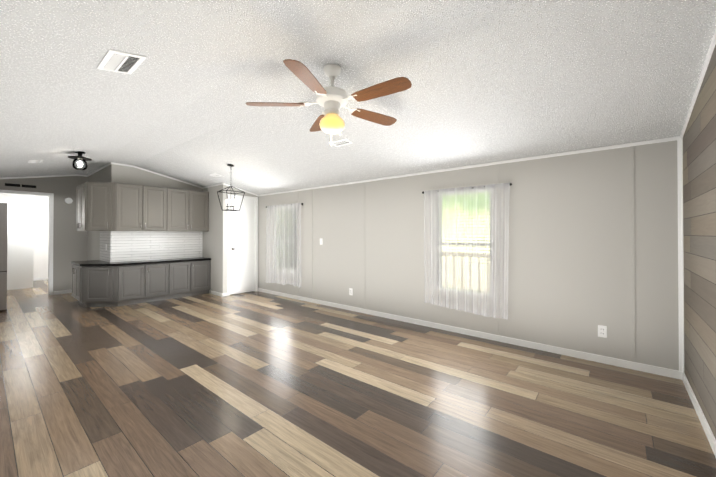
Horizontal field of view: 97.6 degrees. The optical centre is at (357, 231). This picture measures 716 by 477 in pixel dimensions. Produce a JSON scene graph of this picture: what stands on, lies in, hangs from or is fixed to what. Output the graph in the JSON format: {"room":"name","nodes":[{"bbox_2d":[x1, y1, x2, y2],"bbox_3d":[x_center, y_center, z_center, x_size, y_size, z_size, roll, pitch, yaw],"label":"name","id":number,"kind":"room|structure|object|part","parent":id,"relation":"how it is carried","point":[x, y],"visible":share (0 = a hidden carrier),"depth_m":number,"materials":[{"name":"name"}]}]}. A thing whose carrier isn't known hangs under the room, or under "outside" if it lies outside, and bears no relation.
{"room":"living room","nodes":[
{"label":"living room","id":0,"kind":"room"},
{"bbox_2d":[0,193,48,277],"bbox_3d":[-8.403,-0.035,9.021,0.120,2.750,4.750,0,-1,40],"label":"wall","id":1,"kind":"structure","parent":0,"point":[41,231],"depth_m":8.56,"materials":[{"name":"white paint"}]},
{"bbox_2d":[33,277,47,280],"bbox_3d":[-8.902,1.300,8.309,0.012,0.070,3.030,0,-1,40],"label":"baseboard","id":2,"kind":"structure","parent":1,"relation":"attached to","point":[43,278],"depth_m":8.57,"materials":[{"name":"white wood"}]},
{"bbox_2d":[0,176,87,290],"bbox_3d":[-6.798,-0.056,6.104,0.120,2.750,2.320,0,-1,40],"label":"wall","id":3,"kind":"structure","parent":0,"point":[69,243],"depth_m":6.66,"materials":[{"name":"grey paint"}]},
{"bbox_2d":[4,183,36,188],"bbox_3d":[-6.653,-0.900,6.184,0.007,0.070,0.440,0,-1,40],"label":"air vent","id":4,"kind":"object","parent":3,"relation":"in","point":[18,185],"depth_m":6.18,"materials":[{"name":"black metal"}]},
{"bbox_2d":[0,190,53,294],"bbox_3d":[-6.701,0.262,6.209,0.132,2.115,0.940,0,-1,40],"label":"door frame","id":5,"kind":"structure","parent":3,"relation":"attached to","point":[50,247],"depth_m":6.50,"materials":[{"name":"white wood"}]},
{"bbox_2d":[0,174,86,178],"bbox_3d":[-6.748,-1.015,6.067,0.014,0.468,2.323,0,-1,40],"label":"crown molding","id":6,"kind":"structure","parent":3,"relation":"attached to","point":[72,174],"depth_m":6.39,"materials":[{"name":"white wood"}]},
{"bbox_2d":[53,290,71,294],"bbox_3d":[-6.188,1.289,6.725,0.012,0.070,0.510,0,-1,40],"label":"baseboard","id":7,"kind":"structure","parent":3,"relation":"attached to","point":[63,291],"depth_m":6.63,"materials":[{"name":"white wood"}]},
{"bbox_2d":[65,198,72,203],"bbox_3d":[-6.195,-0.657,6.712,0.033,0.130,0.130,0,-1,40],"label":"smoke detector","id":8,"kind":"object","parent":3,"relation":"attached to","point":[68,200],"visible":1,"depth_m":6.71,"materials":[{"name":"white plastic"}]},
{"bbox_2d":[76,182,114,230],"bbox_3d":[-4.773,-0.429,5.695,1.121,0.850,0.361,0,-1,40],"label":"upper cabinet","id":9,"kind":"object","parent":0,"relation":"attached to","point":[108,206],"depth_m":5.44,"materials":[{"name":"grey wood"}]},
{"bbox_2d":[87,164,111,261],"bbox_3d":[-5.238,-0.054,6.321,2.000,2.750,0.010,0,-1,40],"label":"wall block","id":10,"kind":"object","parent":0,"point":[93,237],"depth_m":6.43,"materials":[{"name":"grey paint"}]},
{"bbox_2d":[87,162,112,176],"bbox_3d":[-5.233,-1.231,6.309,1.994,0.032,0.014,0,-1,40],"label":"crown molding","id":11,"kind":"structure","parent":10,"relation":"attached to","point":[110,163],"depth_m":6.16,"materials":[{"name":"white wood"}]},
{"bbox_2d":[100,231,109,261],"bbox_3d":[-4.792,0.280,5.932,0.780,0.562,0.009,0,-1,40],"label":"backsplash","id":12,"kind":"structure","parent":10,"relation":"attached to","point":[104,235],"depth_m":5.93,"materials":[{"name":"tile"}]},
{"bbox_2d":[107,182,166,230],"bbox_3d":[-4.401,-0.426,6.141,1.121,0.850,0.800,0,-1,40],"label":"upper cabinet","id":13,"kind":"object","parent":0,"relation":"attached to","point":[137,208],"depth_m":5.75,"materials":[{"name":"grey wood"}]},
{"bbox_2d":[112,164,202,261],"bbox_3d":[-4.461,-0.048,7.254,2.000,2.750,2.420,0,-1,40],"label":"wall block","id":14,"kind":"object","parent":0,"point":[127,175],"depth_m":6.05,"materials":[{"name":"grey paint"}]},
{"bbox_2d":[109,231,202,261],"bbox_3d":[-3.954,0.282,6.289,0.009,0.562,1.628,0,-1,40],"label":"backsplash","id":15,"kind":"structure","parent":14,"relation":"attached to","point":[122,246],"depth_m":6.18,"materials":[{"name":"tile"}]},
{"bbox_2d":[113,162,201,187],"bbox_3d":[-3.947,-1.098,6.305,0.014,0.300,1.620,0,-1,40],"label":"crown molding","id":16,"kind":"structure","parent":14,"relation":"attached to","point":[113,162],"depth_m":6.21,"materials":[{"name":"white wood"}]},
{"bbox_2d":[167,188,208,231],"bbox_3d":[-3.883,-0.421,6.762,1.121,0.850,0.818,0,-1,40],"label":"upper cabinet","id":17,"kind":"object","parent":14,"relation":"attached to","point":[187,210],"depth_m":6.38,"materials":[{"name":"grey wood"}]},
{"bbox_2d":[202,185,220,293],"bbox_3d":[-3.089,-0.052,6.691,0.830,2.750,0.090,0,-1,40],"label":"wall","id":18,"kind":"structure","parent":0,"point":[212,243],"depth_m":6.56,"materials":[{"name":"grey paint"}]},
{"bbox_2d":[202,183,223,188],"bbox_3d":[-3.069,-0.961,6.616,0.904,0.032,0.017,0,-1,40],"label":"crown molding","id":19,"kind":"structure","parent":18,"relation":"attached to","point":[219,183],"depth_m":6.59,"materials":[{"name":"white wood"}]},
{"bbox_2d":[211,291,224,296],"bbox_3d":[-2.903,1.287,6.480,0.492,0.070,0.042,0,-1,40],"label":"baseboard","id":20,"kind":"structure","parent":18,"relation":"attached to","point":[212,292],"depth_m":6.41,"materials":[{"name":"white wood"}]},
{"bbox_2d":[221,185,257,292],"bbox_3d":[-2.505,-0.052,6.673,0.090,2.750,0.810,0,-1,40],"label":"wall","id":21,"kind":"structure","parent":0,"point":[224,229],"depth_m":6.37,"materials":[{"name":"grey paint"}]},
{"bbox_2d":[224,183,257,195],"bbox_3d":[-2.473,-0.877,6.636,0.014,0.200,0.780,0,-1,40],"label":"crown molding","id":22,"kind":"structure","parent":21,"relation":"attached to","point":[224,183],"depth_m":6.66,"materials":[{"name":"white wood"}]},
{"bbox_2d":[230,197,254,294],"bbox_3d":[-2.452,0.306,6.677,0.114,2.018,0.588,0,-1,40],"label":"closet door","id":23,"kind":"structure","parent":21,"relation":"in","point":[242,250],"depth_m":6.69,"materials":[{"name":"white wood"}]},
{"bbox_2d":[227,194,257,295],"bbox_3d":[-2.475,0.283,6.697,0.102,2.080,0.696,0,-1,40],"label":"trim","id":24,"kind":"structure","parent":21,"relation":"attached to","point":[256,246],"depth_m":6.82,"materials":[{"name":"white wood"}]},
{"bbox_2d":[0,280,715,476],"bbox_3d":[-3.516,1.361,4.941,12.840,0.100,4.990,0,-1,40],"label":"floor","id":25,"kind":"structure","parent":0,"point":[254,384],"depth_m":2.39,"materials":[{"name":"wood"}]},
{"bbox_2d":[0,203,7,310],"bbox_3d":[-6.324,0.415,5.029,0.840,1.768,0.900,0,-1,40],"label":"fridge","id":26,"kind":"object","parent":25,"relation":"on","point":[3,255],"visible":1,"depth_m":5.11,"materials":[{"name":"grey metal"}]},
{"bbox_2d":[0,200,33,289],"bbox_3d":[-7.838,0.311,7.051,0.036,2.010,0.760,0,0,30],"label":"room door","id":27,"kind":"structure","parent":25,"relation":"on","point":[20,237],"depth_m":7.18,"materials":[{"name":"white"}]},
{"bbox_2d":[71,262,118,306],"bbox_3d":[-4.748,0.958,5.637,1.221,0.715,0.439,0,-1,40],"label":"base cabinet","id":28,"kind":"object","parent":25,"relation":"on","point":[92,286],"depth_m":5.38,"materials":[{"name":"grey wood"}]},
{"bbox_2d":[119,262,166,305],"bbox_3d":[-4.355,0.962,6.108,1.221,0.715,0.789,0,-1,40],"label":"base cabinet","id":29,"kind":"object","parent":25,"relation":"on","point":[145,282],"depth_m":5.70,"materials":[{"name":"grey wood"}]},
{"bbox_2d":[75,258,198,265],"bbox_3d":[-4.243,0.584,6.255,1.248,0.040,2.046,0,-1,40],"label":"countertop","id":30,"kind":"structure","parent":29,"relation":"on","point":[97,262],"depth_m":5.63,"materials":[{"name":"black stone"}]},
{"bbox_2d":[167,258,210,298],"bbox_3d":[-3.843,0.966,6.723,1.221,0.715,0.811,0,-1,40],"label":"base cabinet","id":31,"kind":"object","parent":25,"relation":"on","point":[184,279],"depth_m":6.31,"materials":[{"name":"grey wood"}]},
{"bbox_2d":[0,0,715,194],"bbox_3d":[-3.516,-1.069,4.958,12.840,0.541,4.990,0,-1,40],"label":"ceiling","id":32,"kind":"structure","parent":0,"point":[496,80],"depth_m":2.40,"materials":[{"name":"white paint"}]},
{"bbox_2d":[28,160,42,162],"bbox_3d":[-5.055,-1.093,4.907,0.300,0.035,0.148,0,-1,40],"label":"ceiling vent","id":33,"kind":"object","parent":32,"relation":"in","point":[34,161],"visible":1,"depth_m":4.87,"materials":[{"name":"white plastic"}]},
{"bbox_2d":[68,151,91,169],"bbox_3d":[-4.139,-1.050,4.664,0.274,0.272,0.274,0,-1,40],"label":"flush ceiling light","id":34,"kind":"object","parent":32,"relation":"attached to","point":[79,156],"visible":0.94,"depth_m":4.66,"materials":[{"name":"black metal"}]},
{"bbox_3d":[-4.139,-0.997,4.663,0.172,0.166,0.172,0,-1,40],"label":"glass","id":35,"kind":"part","parent":34,"relation":"part of","materials":[{"name":"white glass"}]},
{"bbox_3d":[-4.139,-1.131,4.664,0.274,0.110,0.274,0,-1,40],"label":"lamp shade","id":36,"kind":"part","parent":34,"relation":"part of","materials":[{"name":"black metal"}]},
{"bbox_2d":[96,49,146,73],"bbox_3d":[-1.582,-1.125,2.093,0.340,0.045,0.197,0,-1,40],"label":"ceiling vent","id":37,"kind":"object","parent":32,"relation":"in","point":[120,62],"visible":1,"depth_m":2.08,"materials":[{"name":"white plastic"}]},
{"bbox_2d":[210,173,221,176],"bbox_3d":[-2.664,-1.049,5.856,0.270,0.031,0.128,0,-1,40],"label":"ceiling vent","id":38,"kind":"object","parent":32,"relation":"in","point":[215,175],"visible":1,"depth_m":5.84,"materials":[{"name":"white plastic"}]},
{"bbox_2d":[217,164,244,210],"bbox_3d":[-2.098,-0.719,5.174,0.323,0.752,0.323,0,-1,40],"label":"pendant lantern","id":39,"kind":"object","parent":32,"relation":"hanging from","point":[227,200],"visible":1,"depth_m":5.17,"materials":[{"name":"black metal"}]},
{"bbox_2d":[245,59,411,145],"bbox_3d":[-0.162,-0.985,2.437,1.251,0.584,1.276,0,-1,40],"label":"ceiling fan","id":40,"kind":"object","parent":32,"relation":"hanging from","point":[332,99],"visible":1,"depth_m":2.37,"materials":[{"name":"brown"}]},
{"bbox_3d":[-0.192,-1.090,2.449,0.494,0.374,0.505,0,-1,40],"label":"motor","id":41,"kind":"part","parent":40,"relation":"part of","materials":[{"name":"white metal"}]},
{"bbox_3d":[-0.202,-0.836,2.450,0.200,0.134,0.200,0,-1,40],"label":"glass","id":42,"kind":"part","parent":40,"relation":"part of","materials":[{"name":"yellow glass"}]},
{"bbox_2d":[330,138,352,146],"bbox_3d":[-0.203,-1.068,3.780,0.270,0.031,0.128,0,-1,40],"label":"ceiling vent","id":43,"kind":"object","parent":32,"relation":"in","point":[341,142],"visible":1,"depth_m":3.77,"materials":[{"name":"white plastic"}]},
{"bbox_2d":[258,140,678,370],"bbox_3d":[-1.958,-0.051,6.822,12.840,2.750,0.120,0,-1,40],"label":"wall","id":44,"kind":"structure","parent":0,"point":[568,286],"depth_m":3.45,"materials":[{"name":"grey paint"}]},
{"bbox_2d":[274,206,296,271],"bbox_3d":[-1.430,0.151,6.369,0.750,1.300,0.109,0,-1,40],"label":"window","id":45,"kind":"structure","parent":44,"relation":"in","point":[290,249],"depth_m":6.44,"materials":[{"name":"white glass"}]},
{"bbox_2d":[275,206,296,271],"bbox_3d":[-1.446,0.150,6.349,0.726,1.278,0.037,0,-1,40],"label":"window blinds","id":46,"kind":"object","parent":45,"relation":"attached to","point":[285,237],"depth_m":6.36,"materials":[{"name":"white plastic"}]},
{"bbox_2d":[164,146,635,361],"bbox_3d":[-0.663,0.063,4.638,7.184,2.351,1.578,0,-1,40],"label":"wall trim","id":47,"kind":"structure","parent":44,"relation":"attached to","point":[632,257],"depth_m":2.96,"materials":[{"name":"grey"}]},
{"bbox_2d":[435,188,492,295],"bbox_3d":[1.366,0.135,4.040,0.750,1.300,0.109,0,-1,40],"label":"window","id":48,"kind":"structure","parent":44,"relation":"in","point":[436,271],"depth_m":4.08,"materials":[{"name":"white plastic"}]},
{"bbox_2d":[436,189,491,294],"bbox_3d":[1.349,0.133,4.020,0.726,1.278,0.037,0,-1,40],"label":"window blinds","id":49,"kind":"object","parent":48,"relation":"attached to","point":[479,191],"depth_m":4.00,"materials":[{"name":"white plastic"}]},
{"bbox_2d":[422,183,511,194],"bbox_3d":[1.332,-0.529,3.955,1.138,0.050,0.078,0,-1,40],"label":"rod","id":50,"kind":"object","parent":44,"relation":"attached to","point":[510,184],"visible":0.65,"depth_m":3.91,"materials":[{"name":"black metal"}]},
{"bbox_2d":[424,183,509,318],"bbox_3d":[1.317,0.231,3.919,1.085,1.570,0.050,0,-1,40],"label":"window curtain","id":51,"kind":"object","parent":50,"relation":"hanging from","point":[483,312],"visible":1,"depth_m":3.87,"materials":[{"name":"white fabric"}]},
{"bbox_2d":[258,137,675,195],"bbox_3d":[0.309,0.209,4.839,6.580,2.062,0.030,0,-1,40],"label":"crown molding","id":52,"kind":"structure","parent":44,"relation":"attached to","point":[670,138],"depth_m":3.63,"materials":[{"name":"white wood"}]},
{"bbox_2d":[258,288,680,378],"bbox_3d":[0.311,1.275,4.833,6.580,0.070,0.018,0,-1,40],"label":"baseboard","id":53,"kind":"structure","parent":44,"relation":"attached to","point":[671,373],"depth_m":3.60,"materials":[{"name":"white wood"}]},
{"bbox_2d":[598,325,606,337],"bbox_3d":[2.412,0.988,3.093,0.070,0.115,0.006,0,-1,40],"label":"electrical outlet","id":54,"kind":"object","parent":44,"relation":"attached to","point":[602,331],"visible":1,"depth_m":3.09,"materials":[{"name":"white plastic"}]},
{"bbox_3d":[-1.484,-0.513,6.301,1.196,0.050,0.078,0,-1,40],"label":"rod","id":55,"kind":"object","parent":44,"relation":"attached to","visible":0},
{"bbox_2d":[266,203,301,286],"bbox_3d":[-1.504,0.272,6.267,1.123,1.620,0.051,0,-1,40],"label":"window curtain","id":56,"kind":"object","parent":55,"relation":"hanging from","point":[293,205],"visible":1,"depth_m":6.25,"materials":[{"name":"white fabric"}]},
{"bbox_2d":[683,45,715,438],"bbox_3d":[1.371,-0.093,0.881,0.120,2.750,4.750,0,-1,40],"label":"wall","id":57,"kind":"structure","parent":0,"point":[699,194],"depth_m":2.12,"materials":[{"name":"brown wood"}]},
{"bbox_2d":[676,29,715,372],"bbox_3d":[1.304,-0.037,0.917,0.030,2.498,4.726,0,-1,40],"label":"crown molding","id":58,"kind":"structure","parent":57,"relation":"attached to","point":[679,139],"depth_m":2.74,"materials":[{"name":"white wood"}]},
{"bbox_2d":[681,371,715,456],"bbox_3d":[1.311,1.247,0.902,0.012,0.070,4.720,0,-1,40],"label":"baseboard","id":59,"kind":"structure","parent":57,"relation":"attached to","point":[707,430],"depth_m":2.12,"materials":[{"name":"white wood"}]},
{"label":"outside","id":60,"kind":"structure","parent":0,"visible":0},
{"bbox_2d":[442,193,489,290],"bbox_3d":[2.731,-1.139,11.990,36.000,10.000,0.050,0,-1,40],"label":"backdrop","id":61,"kind":"structure","parent":60,"point":[472,267],"depth_m":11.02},
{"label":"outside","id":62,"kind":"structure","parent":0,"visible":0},
{"bbox_2d":[442,252,489,290],"bbox_3d":[2.337,0.763,5.244,6.012,0.740,0.080,0,-1,40],"label":"deck railing","id":63,"kind":"object","parent":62,"point":[467,255],"depth_m":5.53,"materials":[{"name":"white wood"}]}
]}

